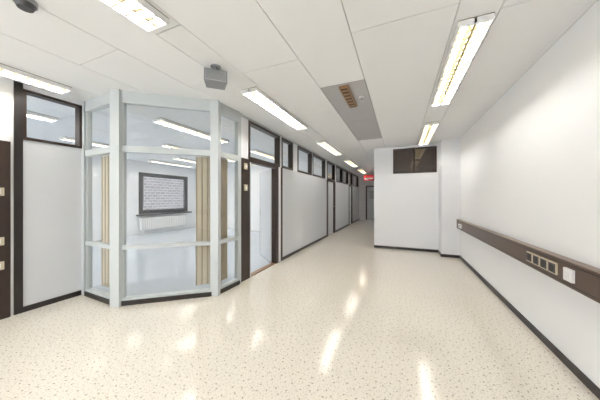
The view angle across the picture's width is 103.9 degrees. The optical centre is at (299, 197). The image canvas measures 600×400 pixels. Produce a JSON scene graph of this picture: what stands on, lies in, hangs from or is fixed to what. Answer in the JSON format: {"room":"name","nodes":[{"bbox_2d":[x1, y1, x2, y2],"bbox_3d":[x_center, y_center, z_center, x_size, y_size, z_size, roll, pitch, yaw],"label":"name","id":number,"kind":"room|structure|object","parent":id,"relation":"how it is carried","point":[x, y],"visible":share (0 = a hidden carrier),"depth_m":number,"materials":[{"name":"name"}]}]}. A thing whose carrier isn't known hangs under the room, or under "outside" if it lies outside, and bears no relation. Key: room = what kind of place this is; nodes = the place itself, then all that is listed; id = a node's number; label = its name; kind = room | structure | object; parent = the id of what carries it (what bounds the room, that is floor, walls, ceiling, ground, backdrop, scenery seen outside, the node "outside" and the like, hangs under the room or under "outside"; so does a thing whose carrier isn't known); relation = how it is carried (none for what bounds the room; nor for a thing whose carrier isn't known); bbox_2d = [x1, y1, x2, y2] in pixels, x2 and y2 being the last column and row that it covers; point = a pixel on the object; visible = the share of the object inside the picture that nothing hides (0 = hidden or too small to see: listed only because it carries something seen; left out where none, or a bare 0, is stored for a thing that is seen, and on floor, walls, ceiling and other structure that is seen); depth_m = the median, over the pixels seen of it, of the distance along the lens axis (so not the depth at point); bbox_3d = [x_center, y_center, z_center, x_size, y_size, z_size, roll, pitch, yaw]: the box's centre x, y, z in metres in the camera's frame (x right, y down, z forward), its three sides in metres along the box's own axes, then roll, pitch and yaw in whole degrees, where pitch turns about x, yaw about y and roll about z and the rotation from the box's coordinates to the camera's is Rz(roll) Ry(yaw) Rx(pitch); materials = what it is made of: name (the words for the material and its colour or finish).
{"room":"hospital corridor","nodes":[
{"label":"hospital corridor","id":0,"kind":"room"},
{"bbox_2d":[0,77,81,315],"bbox_3d":[-4.242,0.000,0.631,0.100,2.700,5.840,0,0,23],"label":"wall","id":1,"kind":"structure","parent":0,"point":[52,173],"depth_m":2.96,"materials":[{"name":"white paint"}]},
{"bbox_2d":[0,140,10,319],"bbox_3d":[-3.356,0.355,2.520,0.050,1.990,0.330,0,0,23],"label":"switch panel","id":2,"kind":"object","parent":1,"relation":"attached to","point":[5,146],"visible":1,"depth_m":2.63,"materials":[{"name":"brown wood"}]},
{"bbox_2d":[14,81,81,314],"bbox_3d":[-3.217,0.000,3.021,0.115,2.700,0.640,0,0,23],"label":"window","id":3,"kind":"structure","parent":1,"relation":"in","point":[20,94],"depth_m":2.75,"materials":[{"name":"black plastic"}]},
{"bbox_2d":[23,290,80,311],"bbox_3d":[-3.161,1.317,3.024,0.014,0.065,0.550,0,0,23],"label":"baseboard","id":4,"kind":"structure","parent":1,"relation":"attached to","point":[77,293],"depth_m":2.99,"materials":[{"name":"black plastic"}]},
{"bbox_2d":[27,111,58,121],"bbox_3d":[-4.499,-1.325,3.219,0.225,0.050,1.700,0,0,23],"label":"ceiling light","id":5,"kind":"object","parent":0,"point":[30,114],"depth_m":3.82,"materials":[{"name":"white plastic"}]},
{"bbox_2d":[59,136,109,146],"bbox_3d":[-4.909,-1.325,5.958,0.225,0.050,1.700,0,0,23],"label":"ceiling light","id":6,"kind":"object","parent":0,"point":[65,138],"depth_m":5.45,"materials":[{"name":"white plastic"}]},
{"bbox_2d":[92,156,195,240],"bbox_3d":[-5.993,0.000,8.582,0.150,2.700,19.100,0,0,23],"label":"wall","id":7,"kind":"structure","parent":0,"point":[133,167],"depth_m":8.53,"materials":[{"name":"white paint"}]},
{"bbox_2d":[139,172,187,213],"bbox_3d":[-5.521,-0.175,9.603,0.100,1.550,2.150,0,0,23],"label":"window","id":8,"kind":"structure","parent":7,"relation":"in","point":[141,174],"depth_m":9.45,"materials":[{"name":"grey plastic"}]},
{"bbox_2d":[140,214,186,234],"bbox_3d":[-5.447,1.040,9.491,0.140,0.620,2.000,0,0,23],"label":"radiator","id":9,"kind":"object","parent":7,"relation":"attached to","point":[148,223],"visible":1,"depth_m":9.32,"materials":[{"name":"white metal"}]},
{"bbox_2d":[136,177,190,215],"bbox_3d":[-5.452,-0.070,9.574,0.250,1.440,2.350,0,0,23],"label":"window sill","id":10,"kind":"structure","parent":7,"relation":"attached to","point":[143,177],"depth_m":8.81,"materials":[{"name":"grey plastic"}]},
{"bbox_2d":[148,160,191,166],"bbox_3d":[-4.947,-1.325,9.061,0.225,0.050,1.700,0,0,23],"label":"ceiling light","id":11,"kind":"object","parent":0,"point":[157,161],"depth_m":8.89,"materials":[{"name":"white plastic"}]},
{"bbox_2d":[161,143,188,148],"bbox_3d":[-3.050,-1.325,6.623,0.225,0.050,1.700,0,0,23],"label":"ceiling light","id":12,"kind":"object","parent":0,"point":[167,145],"depth_m":5.99,"materials":[{"name":"white plastic"}]},
{"bbox_2d":[173,157,195,162],"bbox_3d":[-3.797,-1.325,8.571,0.225,0.050,1.700,0,0,23],"label":"ceiling light","id":13,"kind":"object","parent":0,"point":[177,158],"depth_m":8.04,"materials":[{"name":"white plastic"}]},
{"bbox_2d":[152,117,228,142],"bbox_3d":[-2.093,-1.325,4.760,0.225,0.050,1.700,0,0,23],"label":"ceiling light","id":14,"kind":"object","parent":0,"point":[162,121],"depth_m":4.43,"materials":[{"name":"white plastic"}]},
{"bbox_2d":[250,150,283,159],"bbox_3d":[-0.981,-1.325,7.373,0.225,0.050,1.700,0,0,23],"label":"ceiling light","id":15,"kind":"object","parent":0,"point":[258,152],"depth_m":7.03,"materials":[{"name":"white plastic"}]},
{"bbox_2d":[227,161,321,230],"bbox_3d":[-1.946,0.000,9.794,6.350,2.700,0.100,0,0,23],"label":"wall","id":16,"kind":"structure","parent":0,"point":[256,170],"depth_m":9.73,"materials":[{"name":"white paint"}]},
{"bbox_2d":[0,0,596,177],"bbox_3d":[-1.310,-1.410,6.562,10.350,0.120,19.250,0,0,23],"label":"ceiling","id":17,"kind":"structure","parent":0,"point":[392,54],"depth_m":2.31,"materials":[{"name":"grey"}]},
{"bbox_2d":[12,0,37,12],"bbox_3d":[-1.873,-1.320,1.601,0.118,0.060,0.118,0,0,23],"label":"smoke detector","id":18,"kind":"object","parent":17,"relation":"attached to","point":[30,6],"visible":1,"depth_m":1.59,"materials":[{"name":"grey plastic"}]},
{"bbox_2d":[0,63,71,94],"bbox_3d":[-3.213,-1.325,2.128,0.225,0.050,1.700,0,0,23],"label":"ceiling light","id":19,"kind":"object","parent":17,"relation":"attached to","point":[7,71],"depth_m":2.62,"materials":[{"name":"white plastic"}]},
{"bbox_2d":[99,0,168,32],"bbox_3d":[-1.421,-1.325,1.028,0.225,0.050,1.700,0,0,23],"label":"ceiling light","id":20,"kind":"object","parent":17,"relation":"attached to","point":[140,12],"depth_m":1.68,"materials":[{"name":"white plastic"}]},
{"bbox_2d":[204,64,226,89],"bbox_3d":[-0.863,-1.246,2.409,0.253,0.209,0.250,0,0,23],"label":"ceiling speaker","id":21,"kind":"object","parent":17,"relation":"attached to","point":[215,78],"depth_m":2.37},
{"bbox_2d":[241,86,306,129],"bbox_3d":[-0.297,-1.325,3.669,0.225,0.050,1.700,0,0,23],"label":"ceiling light","id":22,"kind":"object","parent":17,"relation":"attached to","point":[256,95],"depth_m":3.39,"materials":[{"name":"white plastic"}]},
{"bbox_2d":[317,140,341,154],"bbox_3d":[0.835,-1.325,6.329,0.225,0.050,1.700,0,0,23],"label":"ceiling light","id":23,"kind":"object","parent":17,"relation":"attached to","point":[324,144],"depth_m":6.10,"materials":[{"name":"white plastic"}]},
{"bbox_2d":[339,85,356,107],"bbox_3d":[0.650,-1.331,3.125,0.110,0.036,0.660,0,0,23],"label":"air vent","id":24,"kind":"object","parent":17,"relation":"in","point":[345,90],"visible":1,"depth_m":3.04,"materials":[{"name":"brown metal"}]},
{"bbox_2d":[344,159,357,166],"bbox_3d":[1.970,-1.325,8.997,0.225,0.050,1.700,0,0,23],"label":"ceiling light","id":25,"kind":"object","parent":17,"relation":"attached to","point":[348,161],"depth_m":8.85,"materials":[{"name":"white plastic"}]},
{"bbox_2d":[364,175,373,180],"bbox_3d":[3.381,-1.100,11.522,0.500,0.500,0.068,0,0,23],"label":"exit sign","id":26,"kind":"object","parent":17,"relation":"hanging from","point":[366,177],"visible":0.96,"depth_m":11.49,"materials":[{"name":"red plastic"}]},
{"bbox_2d":[418,121,438,144],"bbox_3d":[2.671,-1.325,4.949,0.225,0.050,1.700,0,0,23],"label":"ceiling light","id":27,"kind":"object","parent":17,"relation":"attached to","point":[429,128],"depth_m":4.67,"materials":[{"name":"white plastic"}]},
{"bbox_2d":[431,12,494,106],"bbox_3d":[1.641,-1.325,2.529,0.225,0.050,1.700,0,0,23],"label":"ceiling light","id":28,"kind":"object","parent":17,"relation":"attached to","point":[469,34],"depth_m":2.15,"materials":[{"name":"white plastic"}]},
{"bbox_2d":[0,220,598,399],"bbox_3d":[-1.310,1.400,6.562,10.350,0.100,19.250,0,0,23],"label":"floor","id":29,"kind":"structure","parent":0,"point":[341,317],"depth_m":2.29,"materials":[{"name":"beige tile"}]},
{"bbox_2d":[82,89,240,306],"bbox_3d":[-1.979,0.000,3.275,2.216,2.700,0.644,0,0,-10],"label":"window frame","id":30,"kind":"structure","parent":29,"relation":"on","point":[117,100],"depth_m":3.17,"materials":[{"name":"grey paint"}]},
{"bbox_2d":[101,154,109,286],"bbox_3d":[-2.656,0.310,3.271,0.250,1.840,0.068,0,0,23],"label":"vertical blind","id":31,"kind":"object","parent":30,"relation":"attached to","point":[105,159],"visible":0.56,"depth_m":3.26,"materials":[{"name":"beige fabric"}]},
{"bbox_2d":[195,156,209,284],"bbox_3d":[-1.358,0.310,3.360,0.248,1.840,0.068,0,0,-17],"label":"vertical blind","id":32,"kind":"object","parent":30,"relation":"attached to","point":[202,162],"visible":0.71,"depth_m":3.35,"materials":[{"name":"beige fabric"}]},
{"bbox_2d":[221,158,226,280],"bbox_3d":[-1.166,0.310,3.517,0.068,1.840,0.200,0,0,23],"label":"vertical blind","id":33,"kind":"object","parent":30,"relation":"attached to","point":[223,161],"visible":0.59,"depth_m":3.54,"materials":[{"name":"beige fabric"}]},
{"bbox_2d":[439,138,459,254],"bbox_3d":[3.511,0.000,5.543,0.360,2.700,0.450,0,0,23],"label":"wall column","id":34,"kind":"structure","parent":29,"relation":"on","point":[449,149],"depth_m":5.35,"materials":[{"name":"white paint"}]},
{"bbox_2d":[441,254,459,257],"bbox_3d":[3.408,1.318,5.335,0.358,0.065,0.014,0,0,23],"label":"baseboard","id":35,"kind":"structure","parent":34,"relation":"attached to","point":[442,255],"depth_m":5.33,"materials":[{"name":"black plastic"}]},
{"bbox_2d":[241,114,358,256],"bbox_3d":[1.331,0.000,9.258,0.100,2.700,11.920,0,0,23],"label":"wall","id":36,"kind":"structure","parent":0,"point":[304,195],"depth_m":6.35,"materials":[{"name":"white paint"}]},
{"bbox_2d":[241,157,249,281],"bbox_3d":[-0.937,0.350,3.882,0.136,2.000,0.250,0,0,23],"label":"switch panel","id":37,"kind":"object","parent":36,"relation":"attached to","point":[245,163],"visible":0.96,"depth_m":3.87,"materials":[{"name":"brown wood"}]},
{"bbox_2d":[248,120,279,166],"bbox_3d":[-0.691,-0.980,4.489,0.112,0.660,1.120,0,0,23],"label":"window","id":38,"kind":"structure","parent":36,"relation":"in","point":[276,137],"depth_m":4.58,"materials":[{"name":"brown wood"}]},
{"bbox_2d":[250,160,282,276],"bbox_3d":[-0.663,0.350,4.553,0.114,2.000,1.200,0,0,23],"label":"door","id":39,"kind":"structure","parent":36,"relation":"in","point":[277,172],"depth_m":4.85,"materials":[{"name":"brown wood"}]},
{"bbox_2d":[259,169,271,262],"bbox_3d":[-0.792,0.370,5.258,0.086,1.940,0.866,0,0,-24],"label":"door leaf","id":40,"kind":"structure","parent":39,"relation":"attached to","point":[265,211],"depth_m":5.13,"materials":[{"name":"white laminate"}]},
{"bbox_2d":[281,137,292,170],"bbox_3d":[-0.327,-0.980,5.345,0.112,0.660,0.580,0,0,23],"label":"window","id":41,"kind":"structure","parent":36,"relation":"in","point":[290,144],"depth_m":5.55,"materials":[{"name":"brown wood"}]},
{"bbox_2d":[297,145,311,174],"bbox_3d":[0.096,-0.980,6.339,0.112,0.660,1.020,0,0,23],"label":"window","id":42,"kind":"structure","parent":36,"relation":"in","point":[309,153],"depth_m":6.46,"materials":[{"name":"brown wood"}]},
{"bbox_2d":[283,235,326,259],"bbox_3d":[0.278,1.317,6.636,0.014,0.065,3.370,0,0,23],"label":"baseboard","id":43,"kind":"structure","parent":36,"relation":"attached to","point":[310,244],"depth_m":6.12,"materials":[{"name":"black plastic"}]},
{"bbox_2d":[313,153,324,178],"bbox_3d":[0.569,-0.980,7.452,0.112,0.660,1.240,0,0,23],"label":"window","id":44,"kind":"structure","parent":36,"relation":"in","point":[314,155],"depth_m":7.91,"materials":[{"name":"brown wood"}]},
{"bbox_2d":[327,179,334,236],"bbox_3d":[1.119,0.350,8.734,0.120,2.000,1.150,0,0,23],"label":"door","id":45,"kind":"structure","parent":36,"relation":"in","point":[330,184],"depth_m":8.78,"materials":[{"name":"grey wood"}]},
{"bbox_2d":[327,161,334,180],"bbox_3d":[1.116,-0.980,8.736,0.112,0.660,1.050,0,0,23],"label":"window","id":46,"kind":"structure","parent":36,"relation":"in","point":[328,162],"depth_m":9.16,"materials":[{"name":"brown wood"}]},
{"bbox_2d":[336,165,342,182],"bbox_3d":[1.615,-0.980,9.909,0.112,0.660,1.100,0,0,23],"label":"window","id":47,"kind":"structure","parent":36,"relation":"in","point":[338,167],"depth_m":10.37,"materials":[{"name":"brown wood"}]},
{"bbox_2d":[343,169,347,184],"bbox_3d":[2.104,-0.980,11.059,0.112,0.660,1.200,0,0,23],"label":"window","id":48,"kind":"structure","parent":36,"relation":"in","point":[344,170],"depth_m":11.56,"materials":[{"name":"brown wood"}]},
{"bbox_2d":[349,185,352,224],"bbox_3d":[2.578,0.350,12.162,0.120,2.000,1.000,0,0,23],"label":"door","id":49,"kind":"structure","parent":36,"relation":"in","point":[350,186],"depth_m":12.33,"materials":[{"name":"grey wood"}]},
{"bbox_2d":[349,172,352,185],"bbox_3d":[2.594,-0.980,12.209,0.112,0.660,0.900,0,0,23],"label":"window","id":50,"kind":"structure","parent":36,"relation":"in","point":[350,173],"depth_m":12.58,"materials":[{"name":"brown wood"}]},
{"bbox_2d":[353,174,357,186],"bbox_3d":[3.181,-0.980,13.589,0.112,0.660,1.700,0,0,23],"label":"window","id":51,"kind":"structure","parent":36,"relation":"in","point":[353,174],"depth_m":14.33,"materials":[{"name":"brown wood"}]},
{"bbox_2d":[329,176,373,219],"bbox_3d":[2.419,0.000,15.338,10.040,2.700,0.120,0,0,23],"label":"wall","id":52,"kind":"structure","parent":0,"point":[362,184],"depth_m":14.64,"materials":[{"name":"white paint"}]},
{"bbox_2d":[366,186,373,219],"bbox_3d":[4.543,0.300,14.341,1.030,2.100,0.050,0,0,23],"label":"door","id":53,"kind":"structure","parent":52,"relation":"in","point":[369,189],"depth_m":14.44,"materials":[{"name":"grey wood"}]},
{"bbox_2d":[374,144,438,249],"bbox_3d":[2.914,0.000,6.096,1.890,2.700,0.100,0,0,23],"label":"wall","id":54,"kind":"structure","parent":0,"point":[406,205],"depth_m":6.12,"materials":[{"name":"white paint"}]},
{"bbox_2d":[374,245,437,252],"bbox_3d":[2.727,1.317,6.114,1.530,0.065,0.014,0,0,23],"label":"baseboard","id":55,"kind":"structure","parent":54,"relation":"attached to","point":[375,246],"depth_m":6.10,"materials":[{"name":"black plastic"}]},
{"bbox_2d":[393,146,436,173],"bbox_3d":[2.949,-0.965,6.075,1.010,0.650,0.110,0,0,23],"label":"window","id":56,"kind":"structure","parent":54,"relation":"in","point":[419,159],"depth_m":6.03,"materials":[{"name":"brown glass"}]},
{"bbox_2d":[460,0,599,387],"bbox_3d":[1.739,0.000,0.727,0.150,2.700,10.900,0,0,23],"label":"wall","id":57,"kind":"structure","parent":0,"point":[530,164],"depth_m":2.15,"materials":[{"name":"white paint"}]},
{"bbox_2d":[457,219,599,302],"bbox_3d":[1.550,0.576,0.563,0.069,0.198,10.250,0,0,23],"label":"cable trunking","id":58,"kind":"object","parent":57,"relation":"attached to","point":[587,277],"visible":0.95,"depth_m":2.08,"materials":[{"name":"brown plastic"}]},
{"bbox_2d":[526,251,557,274],"bbox_3d":[2.172,0.578,2.127,0.018,0.095,0.485,0,0,23],"label":"power socket","id":59,"kind":"object","parent":58,"relation":"attached to","point":[544,263],"visible":1,"depth_m":2.07,"materials":[{"name":"beige plastic"}]},
{"bbox_2d":[563,267,574,283],"bbox_3d":[2.013,0.578,1.763,0.026,0.095,0.100,0,0,23],"label":"socket","id":60,"kind":"object","parent":58,"relation":"attached to","point":[568,274],"visible":1,"depth_m":1.74,"materials":[{"name":"white plastic"}]},
{"bbox_2d":[460,256,599,399],"bbox_3d":[1.575,1.317,0.552,0.014,0.065,10.250,0,0,23],"label":"baseboard","id":61,"kind":"structure","parent":57,"relation":"attached to","point":[575,370],"depth_m":2.12,"materials":[{"name":"black plastic"}]},
{"label":"outside","id":62,"kind":"structure","parent":0,"visible":0},
{"bbox_2d":[144,177,182,209],"bbox_3d":[-8.968,-2.150,12.510,0.300,15.000,32.000,0,0,23],"label":"facade","id":63,"kind":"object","parent":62,"point":[159,193],"visible":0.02,"depth_m":13.98,"materials":[{"name":"white brick"}]}
]}

